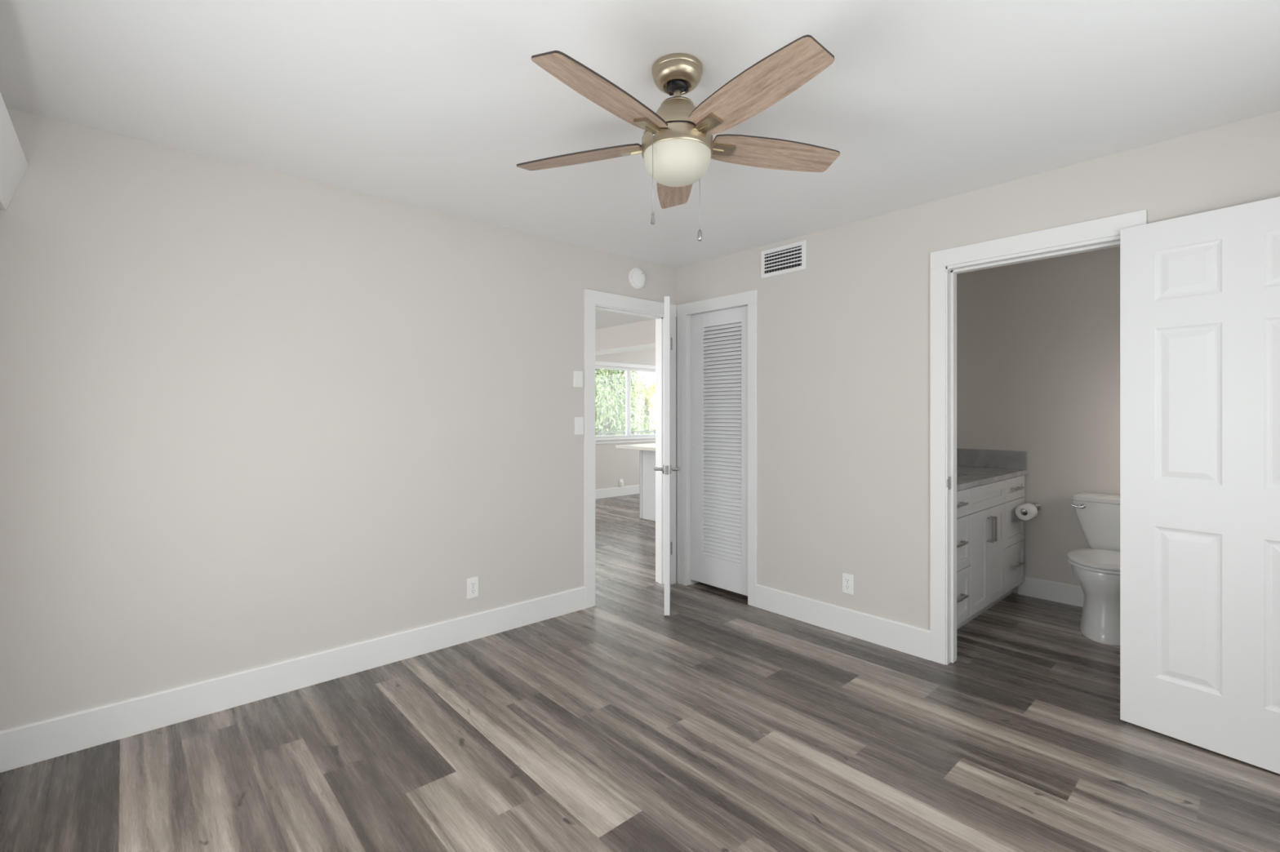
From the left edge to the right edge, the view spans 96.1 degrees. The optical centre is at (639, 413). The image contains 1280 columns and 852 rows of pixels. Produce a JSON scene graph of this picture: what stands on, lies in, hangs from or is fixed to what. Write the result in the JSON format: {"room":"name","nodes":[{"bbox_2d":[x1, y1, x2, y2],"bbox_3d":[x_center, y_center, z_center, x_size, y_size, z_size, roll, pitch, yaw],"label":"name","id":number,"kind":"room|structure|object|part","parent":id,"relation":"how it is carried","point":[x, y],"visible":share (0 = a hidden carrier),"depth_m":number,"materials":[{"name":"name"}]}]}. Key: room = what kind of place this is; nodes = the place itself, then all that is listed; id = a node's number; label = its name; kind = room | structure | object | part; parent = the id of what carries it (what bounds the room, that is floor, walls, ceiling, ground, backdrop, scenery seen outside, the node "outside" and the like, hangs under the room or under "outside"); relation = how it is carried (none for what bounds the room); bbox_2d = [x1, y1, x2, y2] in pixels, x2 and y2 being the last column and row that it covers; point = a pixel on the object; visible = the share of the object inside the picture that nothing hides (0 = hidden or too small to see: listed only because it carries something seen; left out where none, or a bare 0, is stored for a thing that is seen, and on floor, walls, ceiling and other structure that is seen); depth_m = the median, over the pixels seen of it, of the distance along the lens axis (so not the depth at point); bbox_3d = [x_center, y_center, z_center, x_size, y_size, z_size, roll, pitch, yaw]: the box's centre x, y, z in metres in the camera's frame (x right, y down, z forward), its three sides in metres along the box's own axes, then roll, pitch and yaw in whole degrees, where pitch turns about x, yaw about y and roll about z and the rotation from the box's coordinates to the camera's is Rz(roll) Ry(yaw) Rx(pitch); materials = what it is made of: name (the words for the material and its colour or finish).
{"room":"empty bedroom","nodes":[
{"label":"empty bedroom","id":0,"kind":"room"},
{"bbox_2d":[0,107,734,731],"bbox_3d":[0.597,0.102,4.796,8.450,2.437,0.120,0,0,-42],"label":"wall","id":1,"kind":"structure","parent":0,"point":[251,417],"depth_m":2.60,"materials":[{"name":"beige paint"}]},
{"bbox_2d":[0,586,585,773],"bbox_3d":[-1.387,1.227,2.924,2.734,0.146,0.015,0,0,-42],"label":"baseboard","id":2,"kind":"structure","parent":1,"relation":"attached to","point":[30,744],"depth_m":2.59,"materials":[{"name":"white paint"}]},
{"bbox_2d":[466,577,478,599],"bbox_3d":[-0.961,1.003,3.311,0.072,0.116,0.008,0,0,-42],"label":"wall outlet","id":3,"kind":"object","parent":1,"relation":"attached to","point":[472,583],"visible":1,"depth_m":3.31,"materials":[{"name":"white plastic"}]},
{"bbox_2d":[470,588,475,594],"bbox_3d":[-0.959,1.022,3.309,0.034,0.027,0.002,0,0,-42],"label":"receptacle","id":4,"kind":"object","parent":3,"relation":"attached to","point":[473,591],"depth_m":3.31,"materials":[{"name":"white plastic"}]},
{"bbox_2d":[470,582,475,586],"bbox_3d":[-0.959,0.984,3.309,0.034,0.027,0.002,0,0,-42],"label":"receptacle","id":5,"kind":"object","parent":3,"relation":"attached to","point":[472,584],"depth_m":3.31,"materials":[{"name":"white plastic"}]},
{"bbox_2d":[573,370,582,387],"bbox_3d":[-0.409,-0.227,3.802,0.071,0.108,0.015,0,0,-42],"label":"wall control","id":6,"kind":"object","parent":1,"relation":"attached to","point":[577,375],"visible":1,"depth_m":3.79,"materials":[{"name":"white plastic"}]},
{"bbox_3d":[-0.404,-0.227,3.797,0.054,0.094,0.002,0,0,-42],"label":"panel","id":7,"kind":"part","parent":6,"relation":"part of","materials":[{"name":"white plastic"}]},
{"bbox_2d":[574,417,583,435],"bbox_3d":[-0.402,0.082,3.811,0.072,0.116,0.011,0,0,-42],"label":"light switch","id":8,"kind":"object","parent":1,"relation":"attached to","point":[579,421],"visible":1,"depth_m":3.81,"materials":[{"name":"white plastic"}]},
{"bbox_2d":[628,267,645,288],"bbox_3d":[-0.013,-0.976,4.140,0.150,0.150,0.042,0,0,-42],"label":"smoke detector","id":9,"kind":"object","parent":1,"relation":"attached to","point":[637,278],"visible":1,"depth_m":4.12,"materials":[{"name":"white plastic"}]},
{"bbox_2d":[653,296,680,615],"bbox_3d":[0.193,0.271,4.011,0.177,2.038,0.694,0,0,4],"label":"door","id":10,"kind":"structure","parent":1,"relation":"in","point":[667,468],"depth_m":3.68,"materials":[{"name":"white paint"}]},
{"bbox_3d":[0.136,0.362,3.740,0.045,0.064,0.064,0,0,4],"label":"handle","id":11,"kind":"part","parent":10,"relation":"part of","materials":[{"name":"silver metal"}]},
{"bbox_3d":[0.172,0.362,3.671,0.025,0.058,0.012,0,0,4],"label":"latch plate","id":12,"kind":"part","parent":10,"relation":"part of","materials":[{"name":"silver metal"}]},
{"bbox_3d":[0.216,0.362,3.735,0.045,0.064,0.064,0,0,4],"label":"handle","id":13,"kind":"part","parent":10,"relation":"part of","materials":[{"name":"silver metal"}]},
{"bbox_2d":[583,288,757,608],"bbox_3d":[0.211,0.234,3.942,1.006,2.131,0.878,0,0,-42],"label":"door frame","id":14,"kind":"structure","parent":1,"relation":"attached to","point":[593,300],"depth_m":4.22,"materials":[{"name":"white paint"}]},
{"bbox_2d":[595,348,655,489],"bbox_3d":[-1.612,0.102,8.007,7.450,2.437,0.130,0,0,-42],"label":"wall","id":15,"kind":"structure","parent":0,"point":[612,464],"depth_m":9.07,"materials":[{"name":"beige paint"}]},
{"bbox_2d":[595,484,639,499],"bbox_3d":[-1.516,1.230,7.996,7.320,0.140,0.015,0,0,-42],"label":"baseboard","id":16,"kind":"structure","parent":15,"relation":"attached to","point":[631,490],"depth_m":9.02,"materials":[{"name":"white paint"}]},
{"bbox_2d":[619,479,623,487],"bbox_3d":[-0.284,1.098,9.079,0.070,0.120,0.047,0,0,-42],"label":"night light","id":17,"kind":"object","parent":15,"relation":"attached to","point":[621,482],"visible":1,"depth_m":9.07,"materials":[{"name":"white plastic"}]},
{"bbox_2d":[595,343,655,355],"bbox_3d":[0.182,-0.825,7.017,0.302,0.006,3.740,0,0,-42],"label":"trim","id":18,"kind":"structure","parent":15,"relation":"attached to","point":[651,345],"depth_m":7.41,"materials":[{"name":"white paint"}]},
{"bbox_2d":[595,360,655,444],"bbox_3d":[-0.157,-0.168,9.252,3.020,1.265,0.160,0,0,-42],"label":"window","id":19,"kind":"structure","parent":15,"relation":"in","point":[637,437],"depth_m":9.24,"materials":[{"name":"white plastic"}]},
{"bbox_2d":[595,367,655,435],"bbox_3d":[-0.168,-0.192,9.242,2.730,1.033,0.030,0,0,-42],"label":"window blind","id":20,"kind":"object","parent":19,"relation":"attached to","point":[604,368],"visible":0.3,"depth_m":9.19,"materials":[{"name":"white plastic"}]},
{"bbox_3d":[-0.137,0.394,9.230,3.020,0.037,0.100,0,0,-42],"label":"sill","id":21,"kind":"part","parent":19,"relation":"part of","materials":[{"name":"white paint"}]},
{"bbox_2d":[0,493,1279,851],"bbox_3d":[0.623,1.300,4.806,8.500,0.001,7.800,0,0,-42],"label":"floor","id":22,"kind":"structure","parent":0,"point":[720,722],"depth_m":2.19,"materials":[{"name":"laminate"}]},
{"bbox_2d":[639,449,655,521],"bbox_3d":[0.739,0.859,6.801,0.642,0.882,1.515,0,0,-42],"label":"kitchen island","id":23,"kind":"object","parent":22,"relation":"on","point":[646,458],"visible":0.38,"depth_m":7.05,"materials":[{"name":"white paint"}]},
{"bbox_2d":[615,443,655,451],"bbox_3d":[0.623,0.399,6.677,1.060,0.038,1.565,0,0,-42],"label":"island countertop","id":24,"kind":"structure","parent":23,"relation":"on","point":[651,446],"depth_m":6.73,"materials":[{"name":"beige stone"}]},
{"bbox_2d":[956,475,1024,629],"bbox_3d":[2.014,0.867,3.807,1.492,0.866,0.602,0,0,-42],"label":"vanity cabinet","id":25,"kind":"object","parent":22,"relation":"on","point":[990,535],"visible":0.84,"depth_m":3.59,"materials":[{"name":"paint"}]},
{"bbox_3d":[1.797,0.512,3.232,0.155,0.012,0.038,0,0,-42],"label":"handle","id":26,"kind":"part","parent":25,"relation":"part of","materials":[{"name":"silver metal"}]},
{"bbox_3d":[1.797,0.733,3.232,0.155,0.012,0.038,0,0,-42],"label":"handle","id":27,"kind":"part","parent":25,"relation":"part of","materials":[{"name":"silver metal"}]},
{"bbox_3d":[1.797,1.036,3.232,0.155,0.012,0.038,0,0,-42],"label":"handle","id":28,"kind":"part","parent":25,"relation":"part of","materials":[{"name":"silver metal"}]},
{"bbox_3d":[1.786,0.516,3.259,0.411,0.152,0.019,0,0,-42],"label":"drawer","id":29,"kind":"part","parent":25,"relation":"part of","materials":[{"name":"paint"}]},
{"bbox_3d":[1.786,0.745,3.259,0.411,0.298,0.019,0,0,-42],"label":"drawer","id":30,"kind":"part","parent":25,"relation":"part of","materials":[{"name":"paint"}]},
{"bbox_3d":[1.786,1.048,3.259,0.411,0.300,0.019,0,0,-42],"label":"drawer","id":31,"kind":"part","parent":25,"relation":"part of","materials":[{"name":"paint"}]},
{"bbox_3d":[2.058,0.897,3.503,0.312,0.602,0.019,0,0,-42],"label":"door","id":32,"kind":"part","parent":25,"relation":"part of","materials":[{"name":"paint"}]},
{"bbox_3d":[2.171,0.722,3.569,0.012,0.155,0.038,0,0,-42],"label":"handle","id":33,"kind":"part","parent":25,"relation":"part of","materials":[{"name":"silver metal"}]},
{"bbox_2d":[956,448,1027,491],"bbox_3d":[2.011,0.351,3.821,1.508,0.163,0.579,0,0,-42],"label":"countertop","id":34,"kind":"structure","parent":25,"relation":"on","point":[975,467],"depth_m":4.14,"materials":[{"name":"grey stone"}]},
{"bbox_3d":[2.216,0.722,3.609,0.012,0.155,0.038,0,0,-42],"label":"handle","id":35,"kind":"part","parent":25,"relation":"part of","materials":[{"name":"silver metal"}]},
{"bbox_3d":[2.293,0.897,3.714,0.312,0.602,0.019,0,0,-42],"label":"door","id":36,"kind":"part","parent":25,"relation":"part of","materials":[{"name":"paint"}]},
{"bbox_3d":[2.575,0.745,3.967,0.438,0.298,0.019,0,0,-42],"label":"drawer","id":37,"kind":"part","parent":25,"relation":"part of","materials":[{"name":"paint"}]},
{"bbox_3d":[2.575,0.516,3.967,0.438,0.152,0.019,0,0,-42],"label":"drawer","id":38,"kind":"part","parent":25,"relation":"part of","materials":[{"name":"paint"}]},
{"bbox_3d":[2.575,1.048,3.967,0.438,0.300,0.019,0,0,-42],"label":"drawer","id":39,"kind":"part","parent":25,"relation":"part of","materials":[{"name":"paint"}]},
{"bbox_3d":[2.586,0.512,3.941,0.155,0.012,0.038,0,0,-42],"label":"handle","id":40,"kind":"part","parent":25,"relation":"part of","materials":[{"name":"silver metal"}]},
{"bbox_3d":[2.586,0.733,3.941,0.155,0.012,0.038,0,0,-42],"label":"handle","id":41,"kind":"part","parent":25,"relation":"part of","materials":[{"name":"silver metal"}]},
{"bbox_3d":[2.586,1.036,3.941,0.155,0.012,0.038,0,0,-42],"label":"handle","id":42,"kind":"part","parent":25,"relation":"part of","materials":[{"name":"silver metal"}]},
{"bbox_2d":[1066,492,1119,645],"bbox_3d":[2.840,0.910,3.457,0.738,0.779,0.480,0,0,-42],"label":"toilet","id":43,"kind":"object","parent":22,"relation":"on","point":[1095,569],"visible":0.61,"depth_m":3.36,"materials":[{"name":"white ceramic"}]},
{"bbox_3d":[2.820,0.595,3.699,0.027,0.030,0.074,0,0,-42],"label":"flush lever","id":44,"kind":"part","parent":43,"relation":"part of","materials":[{"name":"silver metal"}]},
{"bbox_3d":[2.749,0.881,3.375,0.492,0.018,0.398,0,0,-42],"label":"seat","id":45,"kind":"part","parent":43,"relation":"part of","materials":[{"name":"white plastic"}]},
{"bbox_3d":[2.757,0.866,3.382,0.515,0.046,0.398,0,0,-42],"label":"lid","id":46,"kind":"part","parent":43,"relation":"part of","materials":[{"name":"white plastic"}]},
{"bbox_3d":[2.826,1.095,3.444,0.690,0.410,0.392,0,0,-42],"label":"bowl","id":47,"kind":"part","parent":43,"relation":"part of","materials":[{"name":"white ceramic"}]},
{"bbox_3d":[3.035,0.726,3.632,0.207,0.324,0.480,0,0,-42],"label":"tank","id":48,"kind":"part","parent":43,"relation":"part of","materials":[{"name":"white ceramic"}]},
{"bbox_3d":[3.033,0.542,3.630,0.220,0.042,0.472,0,0,-42],"label":"tank lid","id":49,"kind":"part","parent":43,"relation":"part of","materials":[{"name":"white ceramic"}]},
{"bbox_2d":[0,0,1279,329],"bbox_3d":[0.599,-1.192,4.757,8.800,0.150,8.060,0,0,-42],"label":"ceiling","id":50,"kind":"structure","parent":0,"point":[437,105],"depth_m":1.99,"materials":[{"name":"paint"}]},
{"bbox_2d":[595,319,655,351],"bbox_3d":[0.183,-0.973,7.018,0.300,0.289,3.740,0,0,-42],"label":"soffit","id":51,"kind":"structure","parent":50,"relation":"attached to","point":[640,333],"depth_m":7.18,"materials":[{"name":"beige paint"}]},
{"bbox_2d":[516,34,839,241],"bbox_3d":[0.121,-0.850,1.830,1.108,0.535,1.104,0,0,-42],"label":"ceiling fan","id":52,"kind":"object","parent":50,"relation":"hanging from","point":[677,147],"visible":1,"depth_m":1.76,"materials":[{"name":"brown wood"}]},
{"bbox_3d":[-0.204,-0.880,1.981,0.458,0.038,0.139,0,0,20],"label":"blade","id":53,"kind":"part","parent":52,"relation":"part of","materials":[{"name":"brown wood"}]},
{"bbox_3d":[-0.095,-0.880,1.589,0.139,0.038,0.458,0,0,38],"label":"blade","id":54,"kind":"part","parent":52,"relation":"part of","materials":[{"name":"brown wood"}]},
{"bbox_3d":[-0.012,-0.876,1.911,0.107,0.029,0.045,0,0,20],"label":"blade arm","id":55,"kind":"part","parent":52,"relation":"part of","materials":[{"name":"gold metal"}]},
{"bbox_3d":[0.031,-0.876,1.750,0.045,0.029,0.107,0,0,38],"label":"blade arm","id":56,"kind":"part","parent":52,"relation":"part of","materials":[{"name":"gold metal"}]},
{"bbox_3d":[0.039,-0.738,1.772,0.003,0.244,0.003,0,0,-42],"label":"pull chain","id":57,"kind":"part","parent":52,"relation":"part of","materials":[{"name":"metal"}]},
{"bbox_3d":[0.135,-0.880,2.206,0.139,0.038,0.458,0,0,2],"label":"blade","id":58,"kind":"part","parent":52,"relation":"part of","materials":[{"name":"brown wood"}]},
{"bbox_3d":[0.120,-0.793,1.860,0.217,0.092,0.217,0,0,-42],"label":"lamp shade","id":59,"kind":"part","parent":52,"relation":"part of","materials":[{"name":"white glass"}]},
{"bbox_3d":[0.202,-0.740,1.945,0.003,0.240,0.003,0,0,-42],"label":"pull chain","id":60,"kind":"part","parent":52,"relation":"part of","materials":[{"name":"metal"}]},
{"bbox_3d":[0.197,-0.876,1.741,0.045,0.029,0.107,0,0,-34],"label":"blade arm","id":61,"kind":"part","parent":52,"relation":"part of","materials":[{"name":"gold metal"}]},
{"bbox_3d":[0.257,-0.876,1.896,0.107,0.029,0.045,0,0,-16],"label":"blade arm","id":62,"kind":"part","parent":52,"relation":"part of","materials":[{"name":"gold metal"}]},
{"bbox_3d":[0.312,-0.880,1.572,0.139,0.038,0.458,0,0,-34],"label":"blade","id":63,"kind":"part","parent":52,"relation":"part of","materials":[{"name":"brown wood"}]},
{"bbox_3d":[0.453,-0.880,1.953,0.458,0.038,0.139,0,0,-16],"label":"blade","id":64,"kind":"part","parent":52,"relation":"part of","materials":[{"name":"brown wood"}]},
{"bbox_2d":[734,322,741,479],"bbox_3d":[1.243,0.102,4.489,0.100,2.437,1.200,0,0,-42],"label":"wall","id":65,"kind":"structure","parent":0,"point":[740,322],"depth_m":4.88,"materials":[{"name":"beige paint"}]},
{"bbox_2d":[676,111,1279,631],"bbox_3d":[1.581,0.102,3.079,0.120,2.437,3.750,0,0,-42],"label":"wall","id":66,"kind":"structure","parent":0,"point":[843,340],"depth_m":3.25,"materials":[{"name":"beige paint"}]},
{"bbox_2d":[690,305,747,595],"bbox_3d":[0.585,0.258,4.165,0.036,2.005,0.573,0,0,-42],"label":"door","id":67,"kind":"structure","parent":66,"relation":"in","point":[719,508],"depth_m":4.16,"materials":[{"name":"white paint"}]},
{"bbox_3d":[0.598,0.258,4.153,0.032,2.005,0.358,0,0,-42],"label":"rail","id":68,"kind":"part","parent":67,"relation":"part of","materials":[{"name":"white paint"}]},
{"bbox_2d":[760,240,806,279],"bbox_3d":[0.920,-0.992,3.717,0.011,0.186,0.340,0,0,-42],"label":"air vent","id":69,"kind":"object","parent":66,"relation":"in","point":[789,258],"visible":1,"depth_m":3.71,"materials":[{"name":"white plastic"}]},
{"bbox_2d":[755,584,929,660],"bbox_3d":[1.158,1.224,3.450,0.015,0.152,1.119,0,0,-42],"label":"baseboard","id":70,"kind":"structure","parent":66,"relation":"attached to","point":[903,637],"depth_m":3.37,"materials":[{"name":"white paint"}]},
{"bbox_2d":[842,573,853,595],"bbox_3d":[1.221,1.002,3.384,0.008,0.116,0.072,0,0,-42],"label":"wall outlet","id":71,"kind":"object","parent":66,"relation":"attached to","point":[847,580],"visible":1,"depth_m":3.38,"materials":[{"name":"white plastic"}]},
{"bbox_2d":[844,584,850,590],"bbox_3d":[1.219,1.022,3.382,0.002,0.027,0.034,0,0,-42],"label":"receptacle","id":72,"kind":"object","parent":71,"relation":"attached to","point":[847,587],"depth_m":3.38,"materials":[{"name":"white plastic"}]},
{"bbox_2d":[844,577,850,583],"bbox_3d":[1.219,0.983,3.382,0.002,0.027,0.034,0,0,-42],"label":"receptacle","id":73,"kind":"object","parent":71,"relation":"attached to","point":[847,580],"depth_m":3.38,"materials":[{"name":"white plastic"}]},
{"bbox_2d":[929,208,1146,665],"bbox_3d":[1.865,0.226,2.755,0.141,2.148,0.861,0,0,-42],"label":"door frame","id":74,"kind":"structure","parent":66,"relation":"attached to","point":[1100,233],"depth_m":2.98,"materials":[{"name":"white paint"}]},
{"bbox_3d":[1.602,0.361,2.986,0.045,0.067,0.005,0,0,-42],"label":"strike plate","id":75,"kind":"part","parent":74,"relation":"part of","materials":[{"name":"metal"}]},
{"bbox_2d":[1120,196,1279,773],"bbox_3d":[2.240,0.257,2.152,0.173,2.066,0.714,0,0,-36],"label":"door","id":76,"kind":"structure","parent":66,"relation":"in","point":[1200,292],"depth_m":2.22,"materials":[{"name":"white paint"}]},
{"bbox_2d":[956,246,1119,593],"bbox_3d":[2.544,0.102,4.447,0.120,2.437,3.000,0,0,-42],"label":"wall","id":77,"kind":"structure","parent":0,"point":[1038,341],"depth_m":4.01,"materials":[{"name":"beige paint"}]},
{"bbox_2d":[1020,502,1039,513],"bbox_3d":[2.684,0.658,3.968,0.310,0.054,0.054,0,0,-42],"label":"paper holder","id":78,"kind":"object","parent":77,"relation":"attached to","point":[1037,505],"visible":0.73,"depth_m":4.05,"materials":[{"name":"silver metal"}]},
{"bbox_3d":[2.579,0.657,3.874,0.028,0.033,0.033,0,0,-42],"label":"knob","id":79,"kind":"part","parent":78,"relation":"part of","materials":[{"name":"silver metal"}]},
{"bbox_2d":[1015,503,1037,520],"bbox_3d":[2.635,0.669,3.925,0.105,0.105,0.105,0,0,-42],"label":"toilet paper roll","id":80,"kind":"object","parent":78,"relation":"hanging from","point":[1032,510],"visible":0.98,"depth_m":3.89,"materials":[{"name":"paper"}]},
{"bbox_3d":[2.794,0.658,4.067,0.014,0.054,0.054,0,0,-42],"label":"wall plate","id":81,"kind":"part","parent":78,"relation":"part of","materials":[{"name":"silver metal"}]},
{"bbox_2d":[1017,576,1083,607],"bbox_3d":[3.077,1.232,3.753,0.014,0.135,1.055,0,0,-42],"label":"baseboard","id":82,"kind":"structure","parent":77,"relation":"attached to","point":[1070,594],"depth_m":3.99,"materials":[{"name":"white paint"}]},
{"bbox_3d":[-1.196,0.102,0.566,0.130,2.437,4.020,0,0,-42],"label":"wall window","id":83,"kind":"structure","parent":0,"visible":0},
{"bbox_2d":[0,92,28,210],"bbox_3d":[-1.136,-0.836,0.739,0.179,0.192,3.598,0,0,-42],"label":"window valance","id":84,"kind":"object","parent":83,"relation":"attached to","point":[13,162],"visible":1,"depth_m":1.95,"materials":[{"name":"white paint"}]},
{"label":"outside","id":85,"kind":"structure","parent":0,"visible":0},
{"bbox_3d":[-8.640,1.775,29.346,60.000,0.250,41.000,0,0,-42],"label":"ground","id":86,"kind":"structure","parent":85,"visible":0},
{"bbox_2d":[595,368,655,435],"bbox_3d":[-1.045,-0.456,16.348,3.487,4.224,3.507,0,0,-42],"label":"leafy tree","id":87,"kind":"object","parent":86,"relation":"on","point":[605,402],"visible":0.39,"depth_m":15.87,"materials":[{"name":"green plant"}]},
{"bbox_2d":[595,429,655,435],"bbox_3d":[-0.354,0.988,10.984,5.400,1.325,0.040,0,0,-42],"label":"balcony railing","id":88,"kind":"object","parent":86,"relation":"on","point":[654,431],"visible":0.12,"depth_m":11.01,"materials":[{"name":"metal"}]},
{"bbox_3d":[-0.354,0.357,10.984,5.400,0.025,0.030,0,0,-42],"label":"rail","id":89,"kind":"part","parent":88,"relation":"part of","materials":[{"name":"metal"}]},
{"bbox_2d":[611,381,655,434],"bbox_3d":[0.279,0.239,20.563,3.290,2.837,3.305,0,0,-42],"label":"palm tree","id":90,"kind":"object","parent":86,"relation":"on","point":[647,402],"visible":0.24,"depth_m":20.10,"materials":[{"name":"green plant"}]}
]}

